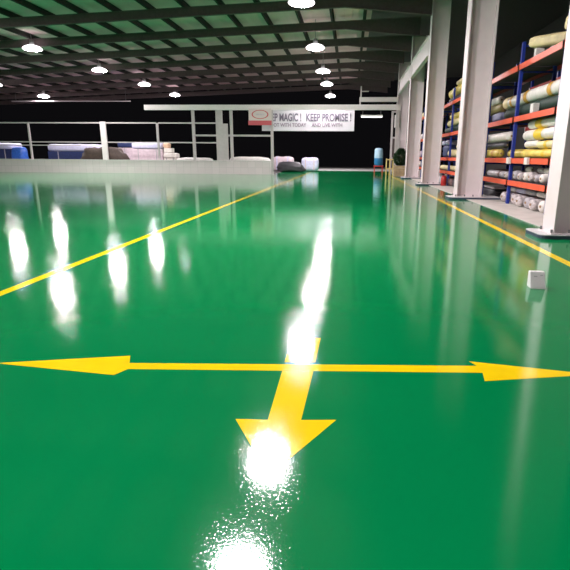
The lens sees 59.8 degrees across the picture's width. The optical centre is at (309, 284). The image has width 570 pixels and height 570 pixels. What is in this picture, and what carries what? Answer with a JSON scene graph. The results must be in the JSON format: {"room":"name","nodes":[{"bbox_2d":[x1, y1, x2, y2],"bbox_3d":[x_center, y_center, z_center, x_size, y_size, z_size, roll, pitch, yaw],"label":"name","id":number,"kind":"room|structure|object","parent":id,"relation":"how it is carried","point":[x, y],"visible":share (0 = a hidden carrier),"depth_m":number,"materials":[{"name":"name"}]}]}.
{"room":"warehouse","nodes":[
{"label":"warehouse","id":0,"kind":"room"},
{"bbox_2d":[0,159,270,174],"bbox_3d":[-22.361,-10.124,42.035,38.540,1.100,0.300,2,15,4],"label":"wall","id":1,"kind":"structure","parent":0,"point":[6,165],"depth_m":41.32,"materials":[{"name":"paint"}]},
{"bbox_2d":[0,122,160,159],"bbox_3d":[-26.484,-12.228,41.829,28.240,3.020,0.180,2,15,4],"label":"metal railing","id":2,"kind":"object","parent":1,"relation":"on","point":[103,131],"visible":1,"depth_m":41.06,"materials":[{"name":"metal"}]},
{"bbox_2d":[0,0,371,99],"bbox_3d":[-20.309,-14.005,24.987,47.006,2.154,68.000,2,15,4],"label":"ceiling","id":3,"kind":"structure","parent":0,"point":[8,8],"depth_m":33.28,"materials":[{"name":"metal"}]},
{"bbox_2d":[38,91,49,97],"bbox_3d":[-28.029,-20.226,51.995,1.160,1.014,1.160,2,15,4],"label":"lamp","id":4,"kind":"object","parent":3,"relation":"hanging from","point":[43,95],"visible":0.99,"depth_m":51.82,"materials":[{"name":"metal"}]},
{"bbox_2d":[12,94,130,101],"bbox_3d":[-25.138,-20.128,51.781,13.000,1.810,0.100,2,15,4],"label":"pipe","id":5,"kind":"object","parent":3,"relation":"hanging from","point":[125,94],"visible":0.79,"depth_m":51.95,"materials":[{"name":"metal"}]},
{"bbox_2d":[92,59,106,71],"bbox_3d":[-16.520,-17.218,38.766,1.160,1.016,1.160,2,15,4],"label":"lamp","id":6,"kind":"object","parent":3,"relation":"hanging from","point":[98,68],"visible":0.99,"depth_m":38.61,"materials":[{"name":"metal"}]},
{"bbox_2d":[138,79,150,85],"bbox_3d":[-15.541,-19.196,46.359,1.160,1.030,1.160,2,15,4],"label":"lamp","id":7,"kind":"object","parent":3,"relation":"hanging from","point":[144,83],"visible":0.97,"depth_m":46.17,"materials":[{"name":"metal"}]},
{"bbox_2d":[0,84,387,104],"bbox_3d":[-15.918,-22.120,57.581,49.400,2.426,0.200,2,15,4],"label":"girder","id":8,"kind":"object","parent":3,"relation":"attached to","point":[349,86],"visible":0.8,"depth_m":57.17,"materials":[{"name":"metal"}]},
{"bbox_2d":[0,78,390,99],"bbox_3d":[-16.279,-20.984,53.211,49.400,2.426,0.200,2,15,4],"label":"girder","id":9,"kind":"object","parent":3,"relation":"attached to","point":[362,81],"visible":0.8,"depth_m":52.74,"materials":[{"name":"metal"}]},
{"bbox_2d":[0,70,394,92],"bbox_3d":[-16.640,-19.848,48.840,49.400,2.426,0.200,2,15,4],"label":"girder","id":10,"kind":"object","parent":3,"relation":"attached to","point":[368,74],"visible":0.8,"depth_m":48.19,"materials":[{"name":"metal"}]},
{"bbox_2d":[0,61,398,84],"bbox_3d":[-17.002,-18.712,44.470,49.400,2.426,0.200,2,15,4],"label":"girder","id":11,"kind":"object","parent":3,"relation":"attached to","point":[367,65],"visible":0.89,"depth_m":43.72,"materials":[{"name":"metal"}]},
{"bbox_2d":[0,50,404,75],"bbox_3d":[-17.363,-17.576,40.100,49.400,2.426,0.200,2,15,4],"label":"girder","id":12,"kind":"object","parent":3,"relation":"attached to","point":[391,56],"visible":0.89,"depth_m":39.16,"materials":[{"name":"metal"}]},
{"bbox_2d":[0,35,411,63],"bbox_3d":[-17.724,-16.440,35.729,49.400,2.426,0.200,2,15,4],"label":"girder","id":13,"kind":"object","parent":3,"relation":"attached to","point":[397,42],"visible":0.89,"depth_m":34.70,"materials":[{"name":"metal"}]},
{"bbox_2d":[0,16,420,48],"bbox_3d":[-18.085,-15.304,31.359,49.400,2.426,0.200,2,15,4],"label":"girder","id":14,"kind":"object","parent":3,"relation":"attached to","point":[410,26],"visible":1,"depth_m":30.16,"materials":[{"name":"metal"}]},
{"bbox_2d":[22,33,42,51],"bbox_3d":[-17.415,-15.188,30.971,1.160,1.006,1.160,2,15,4],"label":"lamp","id":15,"kind":"object","parent":14,"relation":"hanging from","point":[31,47],"visible":1,"depth_m":30.83,"materials":[{"name":"plastic"}]},
{"bbox_2d":[0,0,432,28],"bbox_3d":[-18.446,-14.168,26.989,49.400,2.426,0.200,2,15,4],"label":"girder","id":16,"kind":"object","parent":3,"relation":"attached to","point":[419,7],"visible":1,"depth_m":25.81,"materials":[{"name":"metal"}]},
{"bbox_2d":[306,19,324,50],"bbox_3d":[0.330,-15.185,30.024,1.160,1.716,1.160,2,15,4],"label":"lamp","id":17,"kind":"object","parent":3,"relation":"hanging from","point":[315,46],"visible":1,"depth_m":29.97,"materials":[{"name":"plastic"}]},
{"bbox_2d":[316,64,329,72],"bbox_3d":[1.014,-17.366,38.418,1.160,1.716,1.160,2,15,4],"label":"lamp","id":18,"kind":"object","parent":3,"relation":"hanging from","point":[322,69],"visible":1,"depth_m":38.31,"materials":[{"name":"plastic"}]},
{"bbox_2d":[321,78,332,85],"bbox_3d":[1.550,-19.147,45.270,1.160,1.715,1.160,2,15,4],"label":"lamp","id":19,"kind":"object","parent":3,"relation":"hanging from","point":[326,83],"visible":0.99,"depth_m":45.20,"materials":[{"name":"metal"}]},
{"bbox_2d":[325,86,334,96],"bbox_3d":[2.243,-21.454,54.150,1.160,1.713,1.160,2,15,4],"label":"lamp","id":20,"kind":"object","parent":3,"relation":"hanging from","point":[330,94],"visible":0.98,"depth_m":54.05,"materials":[{"name":"metal"}]},
{"bbox_3d":[-18.807,-13.033,22.618,49.400,2.426,0.200,2,15,4],"label":"girder","id":21,"kind":"object","parent":3,"relation":"attached to","visible":0},
{"bbox_2d":[288,0,314,6],"bbox_3d":[-0.366,-12.539,21.233,1.160,1.018,1.160,2,15,4],"label":"lamp","id":22,"kind":"object","parent":21,"relation":"hanging from","point":[295,3],"visible":1,"depth_m":21.14,"materials":[{"name":"plastic"}]},
{"bbox_2d":[0,168,569,569],"bbox_3d":[-14.146,-6.192,29.618,59.000,0.162,74.000,2,15,4],"label":"floor","id":23,"kind":"structure","parent":0,"point":[129,469],"depth_m":3.45,"materials":[{"name":"paint"}]},
{"bbox_2d":[0,172,309,295],"bbox_3d":[-2.119,-4.042,21.410,0.130,0.002,55.000,2,15,4],"label":"floor line","id":24,"kind":"object","parent":23,"relation":"on","point":[46,275],"visible":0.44,"depth_m":7.67,"materials":[{"name":"yellow paint"}]},
{"bbox_2d":[144,105,400,174],"bbox_3d":[-3.203,-11.703,40.042,20.550,5.420,0.280,2,15,4],"label":"frame","id":25,"kind":"object","parent":23,"relation":"on","point":[221,135],"visible":0.96,"depth_m":39.83,"materials":[{"name":"white paint"}]},
{"bbox_2d":[248,109,271,124],"bbox_3d":[-3.998,-13.406,39.476,1.880,1.250,0.065,2,15,4],"label":"sign","id":26,"kind":"object","parent":25,"relation":"attached to","point":[256,116],"visible":1,"depth_m":39.46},
{"bbox_2d":[262,110,354,130],"bbox_3d":[-0.210,-13.351,39.899,7.550,1.761,0.852,2,15,4],"label":"board","id":27,"kind":"object","parent":25,"relation":"hanging from","point":[283,120],"visible":0.98,"depth_m":40.25,"materials":[{"name":"plastic"}]},
{"bbox_2d":[361,115,382,117],"bbox_3d":[4.860,-13.463,38.918,1.700,0.559,0.160,2,15,4],"label":"lamp","id":28,"kind":"object","parent":25,"relation":"hanging from","point":[364,116],"visible":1,"depth_m":38.92,"materials":[{"name":"white paint"}]},
{"bbox_2d":[359,86,397,104],"bbox_3d":[5.377,-14.750,38.541,3.020,1.350,0.200,2,15,4],"label":"frame","id":29,"kind":"object","parent":25,"relation":"on","point":[361,99],"visible":1,"depth_m":38.53,"materials":[{"name":"grey metal"}]},
{"bbox_2d":[0,356,569,380],"bbox_3d":[-0.144,0.605,3.620,4.365,0.002,0.346,1,15,1],"label":"direction arrow","id":30,"kind":"object","parent":23,"relation":"on","point":[117,364],"visible":1,"depth_m":3.62,"materials":[{"name":"yellow paint"}]},
{"bbox_2d":[236,337,335,475],"bbox_3d":[-0.109,0.687,3.308,0.590,0.002,1.900,2,15,4],"label":"direction arrow","id":31,"kind":"object","parent":23,"relation":"on","point":[274,440],"visible":1,"depth_m":2.88,"materials":[{"name":"yellow paint"}]},
{"bbox_2d":[277,161,305,171],"bbox_3d":[-1.792,-11.539,48.240,2.851,0.989,1.523,2,15,4],"label":"heap","id":32,"kind":"object","parent":23,"relation":"on","point":[288,166],"visible":1,"depth_m":47.64,"materials":[{"name":"fabric"}]},
{"bbox_2d":[301,157,318,170],"bbox_3d":[0.024,-12.262,50.295,1.747,1.376,1.344,2,15,4],"label":"wrapped bundle","id":33,"kind":"object","parent":23,"relation":"on","point":[310,164],"visible":0.84,"depth_m":49.70,"materials":[{"name":"plastic"}]},
{"bbox_2d":[374,148,382,171],"bbox_3d":[6.734,-12.252,48.604,0.900,2.300,0.840,2,15,4],"label":"water tank","id":34,"kind":"object","parent":23,"relation":"on","point":[378,157],"visible":0.94,"depth_m":48.25,"materials":[{"name":"blue"}]},
{"bbox_2d":[385,158,393,174],"bbox_3d":[6.759,-10.047,42.023,0.659,1.350,0.099,2,15,4],"label":"barrier","id":35,"kind":"object","parent":23,"relation":"on","point":[389,159],"visible":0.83,"depth_m":41.99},
{"bbox_2d":[390,111,400,173],"bbox_3d":[7.286,-12.148,42.407,0.780,5.230,0.240,2,15,4],"label":"frame","id":36,"kind":"object","parent":23,"relation":"on","point":[392,141],"visible":0.51,"depth_m":42.31,"materials":[{"name":"paint"}]},
{"bbox_2d":[393,165,404,176],"bbox_3d":[7.029,-8.892,38.569,1.000,0.860,0.880,2,15,4],"label":"wooden planter","id":37,"kind":"object","parent":23,"relation":"on","point":[397,170],"visible":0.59,"depth_m":38.17,"materials":[{"name":"brown wood"}]},
{"bbox_2d":[392,148,405,165],"bbox_3d":[7.038,-9.895,38.309,1.344,1.415,1.114,2,15,4],"label":"shrub","id":38,"kind":"object","parent":37,"relation":"on","point":[399,158],"visible":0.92,"depth_m":38.13,"materials":[{"name":"green plant"}]},
{"bbox_2d":[397,62,409,165],"bbox_3d":[8.034,-14.496,43.249,1.040,9.200,0.660,2,15,4],"label":"steel column","id":39,"kind":"structure","parent":23,"relation":"on","point":[403,98],"depth_m":42.93,"materials":[{"name":"metal"}]},
{"bbox_2d":[404,35,426,177],"bbox_3d":[7.285,-12.139,34.180,1.040,9.200,0.660,2,15,4],"label":"steel column","id":40,"kind":"structure","parent":23,"relation":"on","point":[416,89],"depth_m":34.28,"materials":[{"name":"metal"}]},
{"bbox_2d":[398,65,410,93],"bbox_3d":[7.235,-15.617,37.929,0.230,1.000,7.730,2,15,4],"label":"tie beam","id":41,"kind":"structure","parent":40,"relation":"attached to","point":[404,81],"depth_m":37.15,"materials":[{"name":"grey metal"}]},
{"bbox_2d":[420,0,451,183],"bbox_3d":[6.615,-10.032,26.076,1.040,9.200,0.660,2,15,4],"label":"steel column","id":42,"kind":"structure","parent":23,"relation":"on","point":[441,9],"depth_m":25.99,"materials":[{"name":"metal"}]},
{"bbox_2d":[410,35,429,78],"bbox_3d":[6.542,-13.435,29.535,0.230,1.000,7.730,2,15,4],"label":"tie beam","id":43,"kind":"structure","parent":42,"relation":"attached to","point":[421,57],"depth_m":28.97,"materials":[{"name":"grey metal"}]},
{"bbox_2d":[419,102,458,176],"bbox_3d":[8.654,-9.986,34.678,1.212,4.938,10.310,2,15,4],"label":"rack","id":44,"kind":"object","parent":23,"relation":"on","point":[446,114],"visible":0.23,"depth_m":32.61,"materials":[{"name":"metal"}]},
{"bbox_2d":[441,173,446,185],"bbox_3d":[7.152,-5.651,26.497,0.280,0.651,0.276,14,20,43],"label":"canister","id":45,"kind":"object","parent":23,"relation":"on","point":[443,178],"visible":1,"depth_m":26.41,"materials":[{"name":"paint"}]},
{"bbox_2d":[445,195,500,199],"bbox_3d":[6.067,-3.269,18.504,1.870,0.080,0.950,2,15,4],"label":"plinth","id":46,"kind":"object","parent":23,"relation":"on","point":[446,196],"visible":0.73,"depth_m":18.07,"materials":[{"name":"grey paint"}]},
{"bbox_2d":[451,0,499,196],"bbox_3d":[5.888,-7.746,17.277,1.040,9.200,0.660,2,15,4],"label":"steel column","id":47,"kind":"structure","parent":23,"relation":"on","point":[482,15],"depth_m":17.51,"materials":[{"name":"metal"}]},
{"bbox_2d":[383,172,569,266],"bbox_3d":[5.093,-4.419,23.048,0.140,0.002,59.500,2,15,4],"label":"floor line","id":48,"kind":"object","parent":23,"relation":"on","point":[556,257],"visible":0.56,"depth_m":10.08,"materials":[{"name":"yellow paint"}]},
{"bbox_2d":[440,64,517,186],"bbox_3d":[7.809,-7.329,24.451,1.212,4.938,10.310,2,15,4],"label":"rack","id":49,"kind":"object","parent":23,"relation":"on","point":[455,103],"visible":0.29,"depth_m":24.84,"materials":[{"name":"metal"}]},
{"bbox_2d":[440,165,454,170],"bbox_3d":[7.636,-6.251,26.502,0.270,0.267,6.312,2,15,4],"label":"roll","id":50,"kind":"object","parent":49,"relation":"on","point":[444,167],"visible":0.44,"depth_m":27.55,"materials":[{"name":"fabric"}]},
{"bbox_2d":[443,145,456,156],"bbox_3d":[8.133,-7.661,28.382,0.829,0.668,1.957,2,15,4],"label":"wrapped bundle","id":51,"kind":"object","parent":49,"relation":"on","point":[453,147],"visible":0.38,"depth_m":27.89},
{"bbox_2d":[446,140,456,144],"bbox_3d":[8.017,-7.948,27.641,0.812,0.265,0.259,2,15,4],"label":"roll","id":52,"kind":"object","parent":51,"relation":"on","point":[454,142],"visible":0.53,"depth_m":27.55,"materials":[{"name":"fabric"}]},
{"bbox_2d":[445,125,458,132],"bbox_3d":[7.676,-8.157,25.848,0.350,0.346,5.212,2,15,4],"label":"roll","id":53,"kind":"object","parent":49,"relation":"on","point":[455,128],"visible":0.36,"depth_m":26.17,"materials":[{"name":"fabric"}]},
{"bbox_2d":[447,118,458,126],"bbox_3d":[7.639,-8.379,25.275,0.348,0.341,5.012,2,15,4],"label":"roll","id":54,"kind":"object","parent":53,"relation":"on","point":[455,121],"visible":0.32,"depth_m":25.81,"materials":[{"name":"fabric"}]},
{"bbox_2d":[448,149,456,156],"bbox_3d":[7.629,-6.742,25.338,0.403,0.406,4.312,2,15,4],"label":"roll","id":55,"kind":"object","parent":49,"relation":"on","point":[453,152],"visible":0.25,"depth_m":25.91,"materials":[{"name":"fabric"}]},
{"bbox_2d":[449,93,460,102],"bbox_3d":[7.643,-9.562,25.174,0.310,0.308,4.612,2,15,4],"label":"roll","id":56,"kind":"object","parent":49,"relation":"on","point":[459,95],"visible":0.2,"depth_m":25.52,"materials":[{"name":"fabric"}]},
{"bbox_2d":[449,84,461,98],"bbox_3d":[7.747,-9.985,25.211,0.506,0.498,4.912,2,15,4],"label":"roll","id":57,"kind":"object","parent":56,"relation":"on","point":[458,88],"visible":0.2,"depth_m":25.57,"materials":[{"name":"fabric"}]},
{"bbox_2d":[483,187,506,196],"bbox_3d":[7.323,-3.693,19.631,0.732,0.326,1.544,2,15,4],"label":"wrapped bundle","id":58,"kind":"object","parent":23,"relation":"on","point":[487,191],"visible":0.63,"depth_m":19.00,"materials":[{"name":"plastic"}]},
{"bbox_2d":[484,185,506,188],"bbox_3d":[7.320,-3.874,19.533,0.600,0.050,1.900,2,15,4],"label":"plank","id":59,"kind":"object","parent":58,"relation":"on","point":[488,186],"visible":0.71,"depth_m":19.30,"materials":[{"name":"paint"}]},
{"bbox_2d":[500,192,516,200],"bbox_3d":[7.072,-3.068,17.137,0.962,0.331,0.337,-2,15,-10],"label":"roll","id":60,"kind":"object","parent":23,"relation":"on","point":[503,194],"visible":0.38,"depth_m":17.00,"materials":[{"name":"fabric"}]},
{"bbox_2d":[511,194,529,204],"bbox_3d":[6.976,-2.768,15.978,0.962,0.332,0.337,-2,15,-10],"label":"roll","id":61,"kind":"object","parent":23,"relation":"on","point":[514,196],"visible":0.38,"depth_m":15.85,"materials":[{"name":"fabric"}]},
{"bbox_2d":[516,187,527,193],"bbox_3d":[6.862,-3.051,16.021,0.172,0.171,0.862,2,15,4],"label":"roll","id":62,"kind":"object","parent":61,"relation":"on","point":[518,190],"visible":0.79,"depth_m":15.89,"materials":[{"name":"fabric"}]},
{"bbox_2d":[481,15,568,208],"bbox_3d":[6.962,-4.664,14.201,1.212,4.938,10.360,2,15,4],"label":"rack","id":63,"kind":"object","parent":23,"relation":"on","point":[550,60],"visible":0.7,"depth_m":15.62,"materials":[{"name":"metal"}]},
{"bbox_2d":[486,149,504,157],"bbox_3d":[7.066,-5.079,19.131,0.324,0.319,2.212,2,15,4],"label":"roll","id":64,"kind":"object","parent":63,"relation":"on","point":[496,153],"visible":0.87,"depth_m":18.38,"materials":[{"name":"fabric"}]},
{"bbox_2d":[487,142,509,148],"bbox_3d":[7.053,-5.261,18.722,0.211,0.212,2.712,2,15,4],"label":"roll","id":65,"kind":"object","parent":64,"relation":"on","point":[503,144],"visible":0.88,"depth_m":18.26,"materials":[{"name":"fabric"}]},
{"bbox_2d":[488,131,512,142],"bbox_3d":[7.035,-5.494,18.456,0.327,0.321,3.112,2,15,4],"label":"roll","id":66,"kind":"object","parent":65,"relation":"on","point":[505,136],"visible":0.85,"depth_m":17.79,"materials":[{"name":"fabric"}]},
{"bbox_2d":[487,170,505,177],"bbox_3d":[6.963,-4.141,18.425,0.263,0.259,2.062,2,15,4],"label":"roll","id":67,"kind":"object","parent":63,"relation":"on","point":[494,173],"visible":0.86,"depth_m":18.22,"materials":[{"name":"fabric"}]},
{"bbox_2d":[492,112,504,121],"bbox_3d":[7.168,-6.192,18.319,0.616,0.345,1.243,2,15,4],"label":"wrapped bundle","id":68,"kind":"object","parent":63,"relation":"on","point":[499,116],"visible":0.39,"depth_m":18.02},
{"bbox_2d":[490,104,506,115],"bbox_3d":[7.133,-6.699,18.964,0.328,0.324,2.112,2,15,4],"label":"roll","id":69,"kind":"object","parent":68,"relation":"on","point":[499,108],"visible":0.51,"depth_m":18.35,"materials":[{"name":"fabric"}]},
{"bbox_2d":[491,96,504,106],"bbox_3d":[7.183,-7.095,19.220,0.285,0.288,1.812,2,15,4],"label":"roll","id":70,"kind":"object","parent":69,"relation":"on","point":[499,100],"visible":0.63,"depth_m":18.50,"materials":[{"name":"fabric"}]},
{"bbox_2d":[517,172,525,180],"bbox_3d":[6.947,-3.407,15.566,0.862,0.258,0.254,-1,15,-7],"label":"roll","id":71,"kind":"object","parent":63,"relation":"on","point":[520,175],"visible":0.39,"depth_m":15.46,"materials":[{"name":"fabric"}]},
{"bbox_2d":[513,170,536,179],"bbox_3d":[6.988,-3.538,15.948,0.862,0.303,0.298,1,15,2],"label":"roll","id":72,"kind":"object","parent":63,"relation":"on","point":[517,172],"visible":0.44,"depth_m":15.86,"materials":[{"name":"fabric"}]},
{"bbox_2d":[523,172,529,181],"bbox_3d":[6.907,-3.271,14.985,0.862,0.279,0.275,3,15,10],"label":"roll","id":73,"kind":"object","parent":63,"relation":"on","point":[525,175],"visible":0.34,"depth_m":14.96,"materials":[{"name":"fabric"}]},
{"bbox_2d":[525,167,533,171],"bbox_3d":[6.765,-3.546,15.222,0.160,0.161,0.452,2,15,4],"label":"roll","id":74,"kind":"object","parent":73,"relation":"on","point":[528,169],"visible":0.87,"depth_m":15.07,"materials":[{"name":"fabric"}]},
{"bbox_2d":[523,158,529,164],"bbox_3d":[6.303,-3.604,14.401,0.080,0.200,0.280,2,15,4],"label":"spacer","id":75,"kind":"object","parent":63,"relation":"attached to","point":[526,160],"visible":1,"depth_m":14.30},
{"bbox_2d":[507,148,551,157],"bbox_3d":[7.018,-4.097,15.400,0.304,0.299,5.012,2,15,4],"label":"roll","id":76,"kind":"object","parent":63,"relation":"on","point":[518,152],"visible":0.28,"depth_m":16.61,"materials":[{"name":"fabric"}]},
{"bbox_2d":[504,95,557,118],"bbox_3d":[6.810,-5.369,15.035,0.390,0.383,5.012,2,15,4],"label":"roll","id":77,"kind":"object","parent":63,"relation":"on","point":[550,102],"visible":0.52,"depth_m":14.47,"materials":[{"name":"fabric"}]},
{"bbox_2d":[503,79,559,109],"bbox_3d":[6.905,-5.828,15.219,0.425,0.419,5.412,2,15,4],"label":"roll","id":78,"kind":"object","parent":77,"relation":"on","point":[551,89],"visible":0.67,"depth_m":14.70,"materials":[{"name":"fabric"}]},
{"bbox_2d":[530,103,539,112],"bbox_3d":[6.472,-5.095,14.259,0.180,0.260,0.240,2,15,4],"label":"block","id":79,"kind":"object","parent":63,"relation":"on","point":[534,107],"visible":0.76,"depth_m":14.16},
{"bbox_2d":[527,172,544,181],"bbox_3d":[6.876,-3.192,14.616,0.862,0.303,0.305,0,15,-2],"label":"roll","id":80,"kind":"object","parent":63,"relation":"on","point":[531,175],"visible":0.37,"depth_m":14.51,"materials":[{"name":"fabric"}]},
{"bbox_2d":[521,149,551,157],"bbox_3d":[6.636,-3.791,14.293,0.263,0.259,2.662,2,15,4],"label":"roll","id":81,"kind":"object","parent":63,"relation":"on","point":[544,153],"visible":0.71,"depth_m":14.22,"materials":[{"name":"fabric"}]},
{"bbox_2d":[524,140,539,147],"bbox_3d":[6.708,-4.238,14.896,0.211,0.207,1.062,2,15,4],"label":"roll","id":82,"kind":"object","parent":81,"relation":"on","point":[528,144],"visible":0.73,"depth_m":14.78,"materials":[{"name":"fabric"}]},
{"bbox_2d":[523,127,553,140],"bbox_3d":[6.673,-4.335,14.201,0.324,0.319,2.662,2,15,4],"label":"roll","id":83,"kind":"object","parent":82,"relation":"on","point":[541,133],"visible":0.77,"depth_m":14.10,"materials":[{"name":"fabric"}]},
{"bbox_2d":[528,116,555,128],"bbox_3d":[6.702,-4.604,14.025,0.273,0.269,2.462,2,15,4],"label":"roll","id":84,"kind":"object","parent":83,"relation":"on","point":[550,121],"visible":0.7,"depth_m":14.08,"materials":[{"name":"fabric"}]},
{"bbox_2d":[537,140,552,147],"bbox_3d":[6.572,-3.876,13.628,0.223,0.219,1.412,2,15,4],"label":"roll","id":85,"kind":"object","parent":81,"relation":"on","point":[548,143],"visible":0.61,"depth_m":13.63,"materials":[{"name":"fabric"}]},
{"bbox_2d":[534,174,541,182],"bbox_3d":[6.835,-3.026,14.102,0.862,0.257,0.258,2,15,7],"label":"roll","id":86,"kind":"object","parent":63,"relation":"on","point":[536,177],"visible":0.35,"depth_m":14.07,"materials":[{"name":"fabric"}]},
{"bbox_2d":[534,48,544,55],"bbox_3d":[6.767,-6.821,14.626,0.240,0.320,0.180,2,15,4],"label":"block","id":87,"kind":"object","parent":63,"relation":"on","point":[537,51],"visible":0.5,"depth_m":14.53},
{"bbox_2d":[529,31,565,47],"bbox_3d":[7.256,-7.026,14.105,1.945,0.324,0.435,13,19,41],"label":"wrapped bundle","id":88,"kind":"object","parent":87,"relation":"on","point":[548,40],"visible":0.87,"depth_m":14.25,"materials":[{"name":"fabric"}]},
{"bbox_2d":[539,174,548,183],"bbox_3d":[6.801,-2.938,13.709,0.862,0.278,0.279,0,15,-1],"label":"roll","id":89,"kind":"object","parent":63,"relation":"on","point":[543,178],"visible":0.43,"depth_m":13.61,"materials":[{"name":"fabric"}]},
{"bbox_2d":[515,195,537,205],"bbox_3d":[6.868,-2.617,15.405,0.962,0.335,0.334,-2,15,-10],"label":"roll","id":90,"kind":"object","parent":23,"relation":"on","point":[519,200],"visible":0.4,"depth_m":15.25,"materials":[{"name":"fabric"}]},
{"bbox_2d":[525,189,538,195],"bbox_3d":[6.786,-2.814,15.105,0.171,0.171,0.862,2,15,4],"label":"roll","id":91,"kind":"object","parent":90,"relation":"on","point":[528,192],"visible":0.83,"depth_m":14.97,"materials":[{"name":"fabric"}]},
{"bbox_2d":[523,197,544,207],"bbox_3d":[6.880,-2.468,14.821,0.962,0.331,0.337,-2,15,-10],"label":"roll","id":92,"kind":"object","parent":23,"relation":"on","point":[526,201],"visible":0.34,"depth_m":14.69,"materials":[{"name":"fabric"}]},
{"bbox_2d":[527,270,544,288],"bbox_3d":[2.699,-0.063,5.888,0.170,0.190,0.157,3,15,8],"label":"box","id":93,"kind":"object","parent":23,"relation":"on","point":[536,279],"visible":1,"depth_m":5.86,"materials":[{"name":"cardboard"}]},
{"bbox_2d":[528,199,544,210],"bbox_3d":[6.773,-2.314,14.248,0.962,0.329,0.333,-2,15,-10],"label":"roll","id":94,"kind":"object","parent":23,"relation":"on","point":[533,204],"visible":0.44,"depth_m":14.09,"materials":[{"name":"fabric"}]},
{"bbox_2d":[537,191,545,198],"bbox_3d":[6.710,-2.575,14.189,0.173,0.171,0.862,2,15,4],"label":"roll","id":95,"kind":"object","parent":94,"relation":"on","point":[540,194],"visible":0.54,"depth_m":14.21,"materials":[{"name":"fabric"}]},
{"bbox_2d":[519,71,560,187],"bbox_3d":[9.328,-5.151,16.133,1.212,4.938,10.310,2,15,4],"label":"rack","id":96,"kind":"object","parent":23,"relation":"on","point":[558,72],"visible":0.06,"depth_m":20.43,"materials":[{"name":"metal"}]},
{"bbox_2d":[538,201,544,212],"bbox_3d":[6.785,-2.163,13.662,0.962,0.335,0.332,-2,15,-10],"label":"roll","id":97,"kind":"object","parent":23,"relation":"on","point":[541,205],"visible":0.3,"depth_m":13.54,"materials":[{"name":"fabric"}]},
{"bbox_2d":[525,228,569,239],"bbox_3d":[5.348,-1.005,9.792,1.870,0.080,0.950,2,15,4],"label":"plinth","id":98,"kind":"object","parent":23,"relation":"on","point":[535,232],"visible":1,"depth_m":9.46,"materials":[{"name":"grey paint"}]},
{"bbox_2d":[538,9,569,234],"bbox_3d":[5.169,-5.481,8.565,1.040,9.200,0.660,2,15,4],"label":"steel column","id":99,"kind":"structure","parent":23,"relation":"on","point":[556,219],"depth_m":9.41,"materials":[{"name":"metal"}]},
{"bbox_2d":[274,167,420,173],"bbox_3d":[-11.826,-13.483,57.695,59.000,0.148,33.800,2,15,4],"label":"ground","id":100,"kind":"structure","parent":0,"point":[275,172],"depth_m":68.70,"materials":[{"name":"concrete"}]},
{"bbox_2d":[0,143,21,158],"bbox_3d":[-27.642,-11.448,44.294,3.420,2.453,1.720,2,15,4],"label":"stack","id":101,"kind":"object","parent":100,"relation":"on","point":[5,148],"visible":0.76,"depth_m":43.34,"materials":[{"name":"fabric"}]},
{"bbox_2d":[11,147,28,158],"bbox_3d":[-25.192,-10.945,43.080,1.095,2.125,1.034,2,15,4],"label":"plastic sack","id":102,"kind":"object","parent":100,"relation":"on","point":[16,152],"visible":0.52,"depth_m":42.55,"materials":[{"name":"plastic"}]},
{"bbox_2d":[48,144,101,158],"bbox_3d":[-20.717,-11.387,44.359,4.820,2.395,1.720,2,15,4],"label":"stack","id":103,"kind":"object","parent":100,"relation":"on","point":[55,152],"visible":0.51,"depth_m":43.48,"materials":[{"name":"blue fabric"}]},
{"bbox_2d":[81,147,129,159],"bbox_3d":[-17.298,-10.715,42.330,4.729,2.163,1.245,2,15,4],"label":"heap","id":104,"kind":"object","parent":100,"relation":"on","point":[115,153],"visible":0.48,"depth_m":41.75,"materials":[{"name":"fabric"}]},
{"bbox_2d":[118,143,132,159],"bbox_3d":[-15.872,-11.884,45.903,3.320,2.645,1.620,2,15,4],"label":"stack","id":105,"kind":"object","parent":100,"relation":"on","point":[127,148],"visible":0.26,"depth_m":45.06,"materials":[{"name":"pink fabric"}]},
{"bbox_2d":[132,143,163,159],"bbox_3d":[-14.046,-11.271,43.735,2.820,2.575,1.620,2,15,4],"label":"stack","id":106,"kind":"object","parent":100,"relation":"on","point":[140,151],"visible":0.52,"depth_m":42.90,"materials":[{"name":"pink fabric"}]},
{"bbox_2d":[164,153,179,159],"bbox_3d":[-12.003,-10.634,43.109,1.120,1.685,1.120,2,15,4],"label":"stack","id":107,"kind":"object","parent":100,"relation":"on","point":[167,156],"visible":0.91,"depth_m":42.48,"materials":[{"name":"white fabric"}]},
{"bbox_2d":[164,148,173,152],"bbox_3d":[-12.195,-11.653,42.860,0.680,0.380,0.700,2,15,4],"label":"carton","id":108,"kind":"object","parent":107,"relation":"on","point":[166,150],"visible":1,"depth_m":42.53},
{"bbox_2d":[177,157,212,159],"bbox_3d":[-9.772,-10.220,42.303,3.282,1.320,1.241,2,15,4],"label":"pile","id":109,"kind":"object","parent":100,"relation":"on","point":[185,158],"visible":0.2,"depth_m":41.70,"materials":[{"name":"fabric"}]},
{"bbox_2d":[229,157,270,160],"bbox_3d":[-5.069,-10.139,41.935,3.634,1.413,1.217,2,15,4],"label":"pile","id":110,"kind":"object","parent":100,"relation":"on","point":[235,158],"visible":0.28,"depth_m":41.29,"materials":[{"name":"fabric"}]},
{"bbox_2d":[274,156,293,170],"bbox_3d":[-2.758,-12.423,50.691,2.269,1.451,1.241,2,15,4],"label":"wrapped bundle","id":111,"kind":"object","parent":100,"relation":"on","point":[277,159],"visible":0.43,"depth_m":50.05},
{"bbox_2d":[365,0,569,79],"bbox_3d":[9.157,-14.467,22.433,12.100,0.534,68.000,2,15,4],"label":"ceiling","id":112,"kind":"structure","parent":0,"point":[518,20],"depth_m":32.28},
{"bbox_2d":[486,11,568,172],"bbox_3d":[15.055,-9.615,23.207,0.200,10.088,68.000,2,15,4],"label":"wall","id":113,"kind":"structure","parent":0,"point":[507,61],"depth_m":38.31,"materials":[{"name":"paint"}]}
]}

